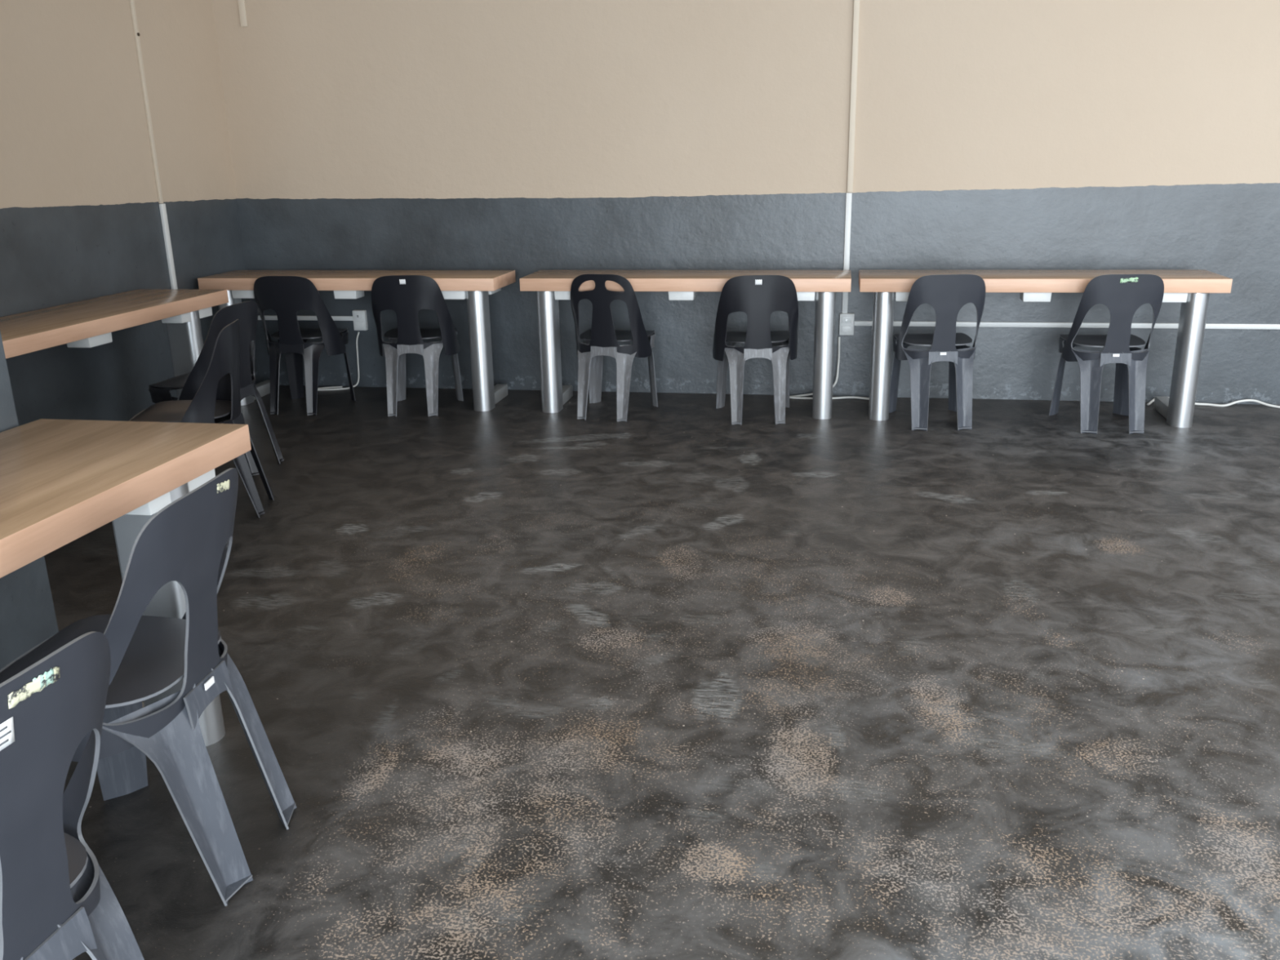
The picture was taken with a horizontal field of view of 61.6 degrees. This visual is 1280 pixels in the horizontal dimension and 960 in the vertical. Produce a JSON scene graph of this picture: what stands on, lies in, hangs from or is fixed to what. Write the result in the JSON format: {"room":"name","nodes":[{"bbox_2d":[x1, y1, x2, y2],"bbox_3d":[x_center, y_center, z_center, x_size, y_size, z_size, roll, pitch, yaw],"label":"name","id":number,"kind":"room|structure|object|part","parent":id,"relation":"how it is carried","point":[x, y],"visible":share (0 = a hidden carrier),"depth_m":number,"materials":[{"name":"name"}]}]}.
{"room":"classroom","nodes":[
{"label":"classroom","id":0,"kind":"room"},
{"bbox_2d":[0,331,58,669],"bbox_3d":[-2.967,-0.151,0.417,1.756,3.000,5.020,2,17,10],"label":"wall","id":1,"kind":"structure","parent":0,"point":[28,618],"depth_m":2.86,"materials":[{"name":"paint"}]},
{"bbox_2d":[0,0,259,426],"bbox_3d":[-2.947,-1.508,4.855,0.150,3.000,4.122,2,17,10],"label":"wall","id":2,"kind":"structure","parent":0,"point":[80,216],"depth_m":5.52,"materials":[{"name":"paint"}]},
{"bbox_2d":[128,0,163,203],"bbox_3d":[-2.681,-2.401,5.706,0.016,1.802,0.025,2,17,10],"label":"cable trunking","id":3,"kind":"object","parent":2,"relation":"attached to","point":[132,6],"visible":1,"depth_m":5.80,"materials":[{"name":"beige plastic"}]},
{"bbox_2d":[159,203,177,288],"bbox_3d":[-2.656,-1.266,6.059,0.018,0.571,0.037,2,17,10],"label":"cable trunking","id":4,"kind":"object","parent":2,"relation":"attached to","point":[162,206],"visible":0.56,"depth_m":6.03,"materials":[{"name":"white plastic"}]},
{"bbox_2d":[44,385,1279,959],"bbox_3d":[0.646,0.815,2.147,8.326,0.001,9.292,2,17,10],"label":"floor","id":5,"kind":"structure","parent":0,"point":[675,680],"depth_m":2.98,"materials":[{"name":"grey concrete"}]},
{"bbox_2d":[0,631,144,959],"bbox_3d":[-0.967,0.621,1.489,0.505,0.821,0.433,3,17,13],"label":"plastic chair","id":6,"kind":"object","parent":5,"relation":"on","point":[57,902],"visible":1,"depth_m":1.43,"materials":[{"name":"grey plastic"}]},
{"bbox_3d":[-1.017,0.593,1.493,0.402,0.026,0.396,3,17,13],"label":"seat","id":7,"kind":"part","parent":6,"relation":"part of","materials":[{"name":"grey plastic"}]},
{"bbox_3d":[-0.765,0.780,1.645,0.131,0.417,0.191,-6,18,-14],"label":"leg","id":8,"kind":"part","parent":6,"relation":"part of","materials":[{"name":"grey plastic"}]},
{"bbox_2d":[0,288,228,399],"bbox_3d":[-2.620,-0.361,4.903,0.525,0.765,2.020,2,17,10],"label":"desk","id":9,"kind":"object","parent":5,"relation":"on","point":[91,322],"visible":0.73,"depth_m":5.05,"materials":[{"name":"brown wood"}]},
{"bbox_3d":[-2.325,-0.535,5.580,0.150,0.691,0.106,2,17,10],"label":"leg","id":10,"kind":"part","parent":9,"relation":"part of","materials":[{"name":"silver metal"}]},
{"bbox_2d":[0,418,251,746],"bbox_3d":[-1.486,0.504,1.998,0.609,0.765,2.020,2,17,10],"label":"desk","id":11,"kind":"object","parent":5,"relation":"on","point":[62,481],"visible":0.65,"depth_m":2.49,"materials":[{"name":"brown wood"}]},
{"bbox_3d":[-1.165,0.331,2.671,0.174,0.691,0.106,2,17,10],"label":"leg","id":12,"kind":"part","parent":11,"relation":"part of","materials":[{"name":"silver metal"}]},
{"bbox_2d":[0,467,296,906],"bbox_3d":[-1.049,0.402,2.203,0.510,0.825,0.459,1,17,6],"label":"plastic chair","id":13,"kind":"object","parent":5,"relation":"on","point":[188,542],"visible":0.82,"depth_m":2.13,"materials":[{"name":"grey plastic"}]},
{"bbox_3d":[-1.101,0.376,2.200,0.406,0.027,0.420,1,17,6],"label":"seat","id":14,"kind":"part","parent":13,"relation":"part of","materials":[{"name":"grey plastic"}]},
{"bbox_3d":[-1.192,0.552,2.450,0.225,0.398,0.078,-10,19,-28],"label":"leg","id":15,"kind":"part","parent":13,"relation":"part of","materials":[{"name":"grey plastic"}]},
{"bbox_3d":[-0.959,0.238,2.142,0.256,0.480,0.450,1,17,6],"label":"backrest","id":16,"kind":"part","parent":13,"relation":"part of","materials":[{"name":"grey plastic"}]},
{"bbox_3d":[-0.891,0.643,2.100,0.134,0.419,0.200,10,20,32],"label":"leg","id":17,"kind":"part","parent":13,"relation":"part of","materials":[{"name":"grey plastic"}]},
{"bbox_3d":[-0.858,0.554,2.387,0.134,0.419,0.200,-8,18,-20],"label":"leg","id":18,"kind":"part","parent":13,"relation":"part of","materials":[{"name":"grey plastic"}]},
{"bbox_2d":[128,319,274,517],"bbox_3d":[-1.835,-0.252,4.447,0.491,0.793,0.468,-3,17,-6],"label":"plastic chair","id":19,"kind":"object","parent":5,"relation":"on","point":[215,402],"visible":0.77,"depth_m":4.38,"materials":[{"name":"black plastic"}]},
{"bbox_3d":[-1.884,-0.278,4.433,0.395,0.026,0.398,-3,17,-6],"label":"seat","id":20,"kind":"part","parent":19,"relation":"part of","materials":[{"name":"black plastic"}]},
{"bbox_3d":[-1.762,-0.408,4.409,0.244,0.474,0.468,-3,17,-6],"label":"backrest","id":21,"kind":"part","parent":19,"relation":"part of","materials":[{"name":"black plastic"}]},
{"bbox_3d":[-1.650,-0.035,4.386,0.121,0.407,0.170,6,19,23],"label":"leg","id":22,"kind":"part","parent":19,"relation":"part of","materials":[{"name":"black plastic"}]},
{"bbox_3d":[-1.684,-0.117,4.657,0.121,0.407,0.170,-14,21,-35],"label":"leg","id":23,"kind":"part","parent":19,"relation":"part of","materials":[{"name":"black plastic"}]},
{"bbox_2d":[148,300,284,475],"bbox_3d":[-2.021,-0.442,5.082,0.491,0.793,0.468,3,17,12],"label":"plastic chair","id":24,"kind":"object","parent":5,"relation":"on","point":[246,312],"visible":0.6,"depth_m":4.98,"materials":[{"name":"black plastic"}]},
{"bbox_3d":[-2.069,-0.473,5.084,0.395,0.026,0.398,3,17,12],"label":"seat","id":25,"kind":"part","parent":24,"relation":"part of","materials":[{"name":"black plastic"}]},
{"bbox_3d":[-1.949,-0.591,5.020,0.244,0.474,0.468,3,17,12],"label":"backrest","id":26,"kind":"part","parent":24,"relation":"part of","materials":[{"name":"black plastic"}]},
{"bbox_3d":[-1.886,-0.209,4.971,0.121,0.407,0.170,14,23,41],"label":"leg","id":27,"kind":"part","parent":24,"relation":"part of","materials":[{"name":"black plastic"}]},
{"bbox_3d":[-1.825,-0.291,5.238,0.121,0.407,0.170,-7,18,-17],"label":"leg","id":28,"kind":"part","parent":24,"relation":"part of","materials":[{"name":"black plastic"}]},
{"bbox_2d":[253,275,355,415],"bbox_3d":[-1.980,-0.826,6.334,0.468,0.793,0.491,2,17,10],"label":"plastic chair","id":29,"kind":"object","parent":5,"relation":"on","point":[286,295],"visible":1,"depth_m":6.19,"materials":[{"name":"black plastic"}]},
{"bbox_3d":[-2.146,-0.598,6.260,0.170,0.407,0.121,13,22,39],"label":"leg","id":30,"kind":"part","parent":29,"relation":"part of","materials":[{"name":"black plastic"}]},
{"bbox_3d":[-2.110,-0.683,6.571,0.218,0.386,0.070,-17,23,-42],"label":"leg","id":31,"kind":"part","parent":29,"relation":"part of","materials":[{"name":"black plastic"}]},
{"bbox_3d":[-1.996,-0.955,6.215,0.468,0.474,0.244,2,17,10],"label":"backrest","id":32,"kind":"part","parent":29,"relation":"part of","materials":[{"name":"black plastic"}]},
{"bbox_3d":[-1.972,-0.868,6.370,0.398,0.026,0.395,2,17,10],"label":"seat","id":33,"kind":"part","parent":29,"relation":"part of","materials":[{"name":"black plastic"}]},
{"bbox_3d":[-1.865,-0.588,6.210,0.170,0.407,0.121,-7,18,-19],"label":"leg","id":34,"kind":"part","parent":29,"relation":"part of","materials":[{"name":"black plastic"}]},
{"bbox_3d":[-1.786,-0.672,6.513,0.070,0.386,0.218,-9,19,-24],"label":"leg","id":35,"kind":"part","parent":29,"relation":"part of","materials":[{"name":"black plastic"}]},
{"bbox_2d":[317,332,359,391],"bbox_3d":[-1.940,-0.754,6.834,0.332,0.362,0.078,-4,17,-9],"label":"power cable","id":36,"kind":"object","parent":5,"relation":"on","point":[357,335],"visible":0.88,"depth_m":6.87,"materials":[{"name":"white plastic"}]},
{"bbox_2d":[197,270,515,411],"bbox_3d":[-1.652,-0.850,6.438,1.800,0.765,0.460,2,17,10],"label":"desk","id":37,"kind":"object","parent":5,"relation":"on","point":[475,286],"visible":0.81,"depth_m":6.18,"materials":[{"name":"brown wood"}]},
{"bbox_3d":[-2.436,-0.797,6.444,0.106,0.691,0.120,2,17,10],"label":"leg","id":38,"kind":"part","parent":37,"relation":"part of","materials":[{"name":"silver metal"}]},
{"bbox_3d":[-0.920,-0.746,6.175,0.106,0.691,0.120,2,17,10],"label":"leg","id":39,"kind":"part","parent":37,"relation":"part of","materials":[{"name":"silver metal"}]},
{"bbox_3d":[-0.889,-1.119,6.277,0.100,0.044,0.195,2,17,10],"label":"support arm","id":40,"kind":"part","parent":37,"relation":"part of","materials":[{"name":"white metal"}]},
{"bbox_2d":[371,275,463,416],"bbox_3d":[-1.294,-0.812,6.244,0.468,0.793,0.491,0,17,3],"label":"plastic chair","id":41,"kind":"object","parent":5,"relation":"on","point":[405,295],"visible":1,"depth_m":6.09,"materials":[{"name":"black plastic"}]},
{"bbox_3d":[-1.442,-0.579,6.151,0.170,0.407,0.121,10,20,32],"label":"leg","id":42,"kind":"part","parent":41,"relation":"part of","materials":[{"name":"grey plastic"}]},
{"bbox_3d":[-1.446,-0.664,6.465,0.070,0.386,0.218,12,21,37],"label":"leg","id":43,"kind":"part","parent":41,"relation":"part of","materials":[{"name":"grey plastic"}]},
{"bbox_3d":[-1.302,-0.942,6.124,0.468,0.474,0.244,0,17,3],"label":"backrest","id":44,"kind":"part","parent":41,"relation":"part of","materials":[{"name":"black plastic"}]},
{"bbox_3d":[-1.292,-0.855,6.281,0.398,0.026,0.395,0,17,3],"label":"seat","id":45,"kind":"part","parent":41,"relation":"part of","materials":[{"name":"black plastic"}]},
{"bbox_3d":[-1.157,-0.579,6.134,0.170,0.407,0.121,-10,19,-26],"label":"leg","id":46,"kind":"part","parent":41,"relation":"part of","materials":[{"name":"grey plastic"}]},
{"bbox_3d":[-1.117,-0.665,6.445,0.070,0.386,0.218,-11,20,-30],"label":"leg","id":47,"kind":"part","parent":41,"relation":"part of","materials":[{"name":"grey plastic"}]},
{"bbox_2d":[570,274,657,422],"bbox_3d":[-0.151,-0.778,6.049,0.433,0.798,0.491,4,18,17],"label":"plastic chair","id":48,"kind":"object","parent":5,"relation":"on","point":[602,340],"visible":1,"depth_m":5.90,"materials":[{"name":"grey plastic"}]},
{"bbox_3d":[-0.334,-0.554,5.996,0.121,0.407,0.174,-16,23,-41],"label":"leg","id":49,"kind":"part","parent":48,"relation":"part of","materials":[{"name":"grey plastic"}]},
{"bbox_3d":[-0.258,-0.638,6.301,0.218,0.386,0.070,-14,21,-35],"label":"leg","id":50,"kind":"part","parent":48,"relation":"part of","materials":[{"name":"grey plastic"}]},
{"bbox_3d":[-0.178,-0.910,5.927,0.433,0.473,0.235,4,18,17],"label":"backrest","id":51,"kind":"part","parent":48,"relation":"part of","materials":[{"name":"black plastic"}]},
{"bbox_3d":[-0.137,-0.818,6.085,0.398,0.026,0.395,4,18,17],"label":"seat","id":52,"kind":"part","parent":48,"relation":"part of","materials":[{"name":"black plastic"}]},
{"bbox_3d":[-0.059,-0.534,5.913,0.174,0.407,0.121,-5,17,-12],"label":"leg","id":53,"kind":"part","parent":48,"relation":"part of","materials":[{"name":"grey plastic"}]},
{"bbox_3d":[0.057,-0.615,6.206,0.070,0.386,0.218,-7,18,-17],"label":"leg","id":54,"kind":"part","parent":48,"relation":"part of","materials":[{"name":"grey plastic"}]},
{"bbox_2d":[519,270,851,419],"bbox_3d":[0.267,-0.784,6.096,1.800,0.765,0.460,2,17,10],"label":"desk","id":55,"kind":"object","parent":5,"relation":"on","point":[550,286],"visible":0.98,"depth_m":5.88,"materials":[{"name":"brown wood"}]},
{"bbox_3d":[-0.516,-0.732,6.103,0.106,0.691,0.120,2,17,10],"label":"leg","id":56,"kind":"part","parent":55,"relation":"part of","materials":[{"name":"silver metal"}]},
{"bbox_3d":[1.000,-0.680,5.833,0.106,0.691,0.120,2,17,10],"label":"leg","id":57,"kind":"part","parent":55,"relation":"part of","materials":[{"name":"silver metal"}]},
{"bbox_2d":[712,275,798,425],"bbox_3d":[0.636,-0.748,5.905,0.468,0.793,0.491,-1,17,1],"label":"plastic chair","id":58,"kind":"object","parent":5,"relation":"on","point":[758,296],"visible":1,"depth_m":5.75,"materials":[{"name":"black plastic"}]},
{"bbox_3d":[0.479,-0.598,6.120,0.070,0.386,0.218,11,21,35],"label":"leg","id":59,"kind":"part","parent":58,"relation":"part of","materials":[{"name":"grey plastic"}]},
{"bbox_3d":[0.494,-0.513,5.807,0.170,0.407,0.121,9,20,30],"label":"leg","id":60,"kind":"part","parent":58,"relation":"part of","materials":[{"name":"grey plastic"}]},
{"bbox_3d":[0.632,-0.877,5.785,0.468,0.474,0.244,-1,17,1],"label":"backrest","id":61,"kind":"part","parent":58,"relation":"part of","materials":[{"name":"black plastic"}]},
{"bbox_3d":[0.637,-0.790,5.942,0.398,0.026,0.395,-1,17,1],"label":"seat","id":62,"kind":"part","parent":58,"relation":"part of","materials":[{"name":"black plastic"}]},
{"bbox_3d":[0.779,-0.516,5.800,0.170,0.407,0.121,-10,19,-28],"label":"leg","id":63,"kind":"part","parent":58,"relation":"part of","materials":[{"name":"grey plastic"}]},
{"bbox_3d":[0.808,-0.602,6.112,0.070,0.386,0.218,-12,20,-32],"label":"leg","id":64,"kind":"part","parent":58,"relation":"part of","materials":[{"name":"grey plastic"}]},
{"bbox_2d":[789,337,869,399],"bbox_3d":[1.188,-0.648,6.283,0.620,0.361,0.131,5,18,18],"label":"power cable","id":65,"kind":"object","parent":5,"relation":"on","point":[802,396],"visible":0.66,"depth_m":6.33,"materials":[{"name":"white plastic"}]},
{"bbox_2d":[888,274,985,431],"bbox_3d":[1.575,-0.712,5.711,0.425,0.801,0.495,-1,17,1],"label":"plastic chair","id":66,"kind":"object","parent":5,"relation":"on","point":[947,294],"visible":1,"depth_m":5.58,"materials":[{"name":"grey plastic"}]},
{"bbox_3d":[1.418,-0.559,5.930,0.073,0.386,0.215,11,21,34],"label":"leg","id":67,"kind":"part","parent":66,"relation":"part of","materials":[{"name":"grey plastic"}]},
{"bbox_3d":[1.433,-0.473,5.614,0.187,0.407,0.129,9,19,29],"label":"leg","id":68,"kind":"part","parent":66,"relation":"part of","materials":[{"name":"grey plastic"}]},
{"bbox_3d":[1.575,-0.751,5.752,0.388,0.026,0.394,-1,17,1],"label":"seat","id":69,"kind":"part","parent":66,"relation":"part of","materials":[{"name":"grey plastic"}]},
{"bbox_3d":[1.569,-0.846,5.575,0.417,0.466,0.248,-1,17,1],"label":"backrest","id":70,"kind":"part","parent":66,"relation":"part of","materials":[{"name":"grey plastic"}]},
{"bbox_3d":[1.746,-0.563,5.922,0.073,0.386,0.215,-12,20,-31],"label":"leg","id":71,"kind":"part","parent":66,"relation":"part of","materials":[{"name":"grey plastic"}]},
{"bbox_3d":[1.717,-0.476,5.607,0.187,0.407,0.129,-10,19,-26],"label":"leg","id":72,"kind":"part","parent":66,"relation":"part of","materials":[{"name":"grey plastic"}]},
{"bbox_2d":[858,269,1232,427],"bbox_3d":[2.084,-0.723,5.773,1.800,0.765,0.460,2,17,10],"label":"desk","id":73,"kind":"object","parent":5,"relation":"on","point":[1192,288],"visible":0.87,"depth_m":5.54,"materials":[{"name":"brown wood"}]},
{"bbox_3d":[1.301,-0.670,5.779,0.106,0.691,0.120,2,17,10],"label":"leg","id":74,"kind":"part","parent":73,"relation":"part of","materials":[{"name":"silver metal"}]},
{"bbox_3d":[2.816,-0.618,5.510,0.106,0.691,0.120,2,17,10],"label":"leg","id":75,"kind":"part","parent":73,"relation":"part of","materials":[{"name":"silver metal"}]},
{"bbox_2d":[1048,274,1164,434],"bbox_3d":[2.421,-0.687,5.575,0.425,0.801,0.495,0,17,5],"label":"plastic chair","id":76,"kind":"object","parent":5,"relation":"on","point":[1122,295],"visible":1,"depth_m":5.45,"materials":[{"name":"black plastic"}]},
{"bbox_3d":[2.277,-0.538,5.804,0.073,0.386,0.215,13,22,38],"label":"leg","id":77,"kind":"part","parent":76,"relation":"part of","materials":[{"name":"grey plastic"}]},
{"bbox_3d":[2.269,-0.451,5.489,0.187,0.407,0.129,10,20,33],"label":"leg","id":78,"kind":"part","parent":76,"relation":"part of","materials":[{"name":"grey plastic"}]},
{"bbox_3d":[2.425,-0.727,5.616,0.388,0.026,0.394,0,17,5],"label":"seat","id":79,"kind":"part","parent":76,"relation":"part of","materials":[{"name":"grey plastic"}]},
{"bbox_3d":[2.410,-0.821,5.439,0.417,0.466,0.248,0,17,5],"label":"backrest","id":80,"kind":"part","parent":76,"relation":"part of","materials":[{"name":"grey plastic"}]},
{"bbox_3d":[2.603,-0.535,5.774,0.073,0.386,0.215,-10,19,-27],"label":"leg","id":81,"kind":"part","parent":76,"relation":"part of","materials":[{"name":"grey plastic"}]},
{"bbox_3d":[2.552,-0.449,5.462,0.187,0.407,0.129,-8,18,-22],"label":"leg","id":82,"kind":"part","parent":76,"relation":"part of","materials":[{"name":"grey plastic"}]},
{"bbox_2d":[1146,396,1279,408],"bbox_3d":[3.355,-0.423,5.952,1.016,0.040,0.094,3,17,13],"label":"power cable","id":83,"kind":"object","parent":5,"relation":"on","point":[1152,400],"visible":0.76,"depth_m":5.97,"materials":[{"name":"white plastic"}]},
{"bbox_2d":[212,0,1279,404],"bbox_3d":[1.427,-1.949,6.006,8.026,3.000,0.150,2,17,10],"label":"wall","id":84,"kind":"structure","parent":0,"point":[526,137],"depth_m":6.12,"materials":[{"name":"paint"}]},
{"bbox_2d":[237,0,247,26],"bbox_3d":[-2.363,-2.809,6.369,0.040,0.220,0.012,2,17,10],"label":"cable trunking","id":85,"kind":"object","parent":84,"relation":"attached to","point":[242,7],"visible":1,"depth_m":6.37,"materials":[{"name":"beige plastic"}]},
{"bbox_2d":[257,315,353,320],"bbox_3d":[-2.164,-1.038,6.876,0.714,0.028,0.018,2,17,10],"label":"cable trunking","id":86,"kind":"object","parent":84,"relation":"attached to","point":[266,317],"visible":0.56,"depth_m":6.86,"materials":[{"name":"white plastic"}]},
{"bbox_2d":[352,310,368,330],"bbox_3d":[-1.774,-1.011,6.798,0.084,0.126,0.043,2,17,10],"label":"electrical outlet","id":87,"kind":"object","parent":84,"relation":"attached to","point":[359,317],"visible":1,"depth_m":6.78,"materials":[{"name":"white plastic"}]},
{"bbox_3d":[-1.777,-1.036,6.775,0.056,0.040,0.005,2,17,10],"label":"socket plate","id":88,"kind":"part","parent":87,"relation":"part of","materials":[{"name":"white plastic"}]},
{"bbox_3d":[-1.776,-0.980,6.792,0.056,0.040,0.005,2,17,10],"label":"socket plate","id":89,"kind":"part","parent":87,"relation":"part of","materials":[{"name":"white plastic"}]},
{"bbox_2d":[839,312,854,335],"bbox_3d":[1.208,-0.910,6.267,0.084,0.126,0.043,2,17,10],"label":"electrical outlet","id":90,"kind":"object","parent":84,"relation":"attached to","point":[846,320],"visible":1,"depth_m":6.25,"materials":[{"name":"white plastic"}]},
{"bbox_3d":[1.206,-0.878,6.261,0.056,0.040,0.005,2,17,10],"label":"socket plate","id":91,"kind":"part","parent":90,"relation":"part of","materials":[{"name":"white plastic"}]},
{"bbox_3d":[1.204,-0.934,6.244,0.056,0.040,0.005,2,17,10],"label":"socket plate","id":92,"kind":"part","parent":90,"relation":"part of","materials":[{"name":"white plastic"}]},
{"bbox_2d":[841,192,852,313],"bbox_3d":[1.188,-1.298,6.163,0.032,0.679,0.018,2,17,10],"label":"cable trunking","id":93,"kind":"object","parent":84,"relation":"attached to","point":[848,196],"visible":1,"depth_m":6.13,"materials":[{"name":"white plastic"}]},
{"bbox_2d":[847,0,859,192],"bbox_3d":[1.168,-2.496,5.796,0.032,1.822,0.018,2,17,10],"label":"cable trunking","id":94,"kind":"object","parent":84,"relation":"attached to","point":[856,2],"visible":1,"depth_m":5.90,"materials":[{"name":"white plastic"}]},
{"bbox_2d":[853,320,1279,328],"bbox_3d":[2.776,-0.864,5.999,3.097,0.028,0.018,2,17,10],"label":"cable trunking","id":95,"kind":"object","parent":84,"relation":"attached to","point":[895,323],"visible":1,"depth_m":6.06,"materials":[{"name":"white plastic"}]}
]}

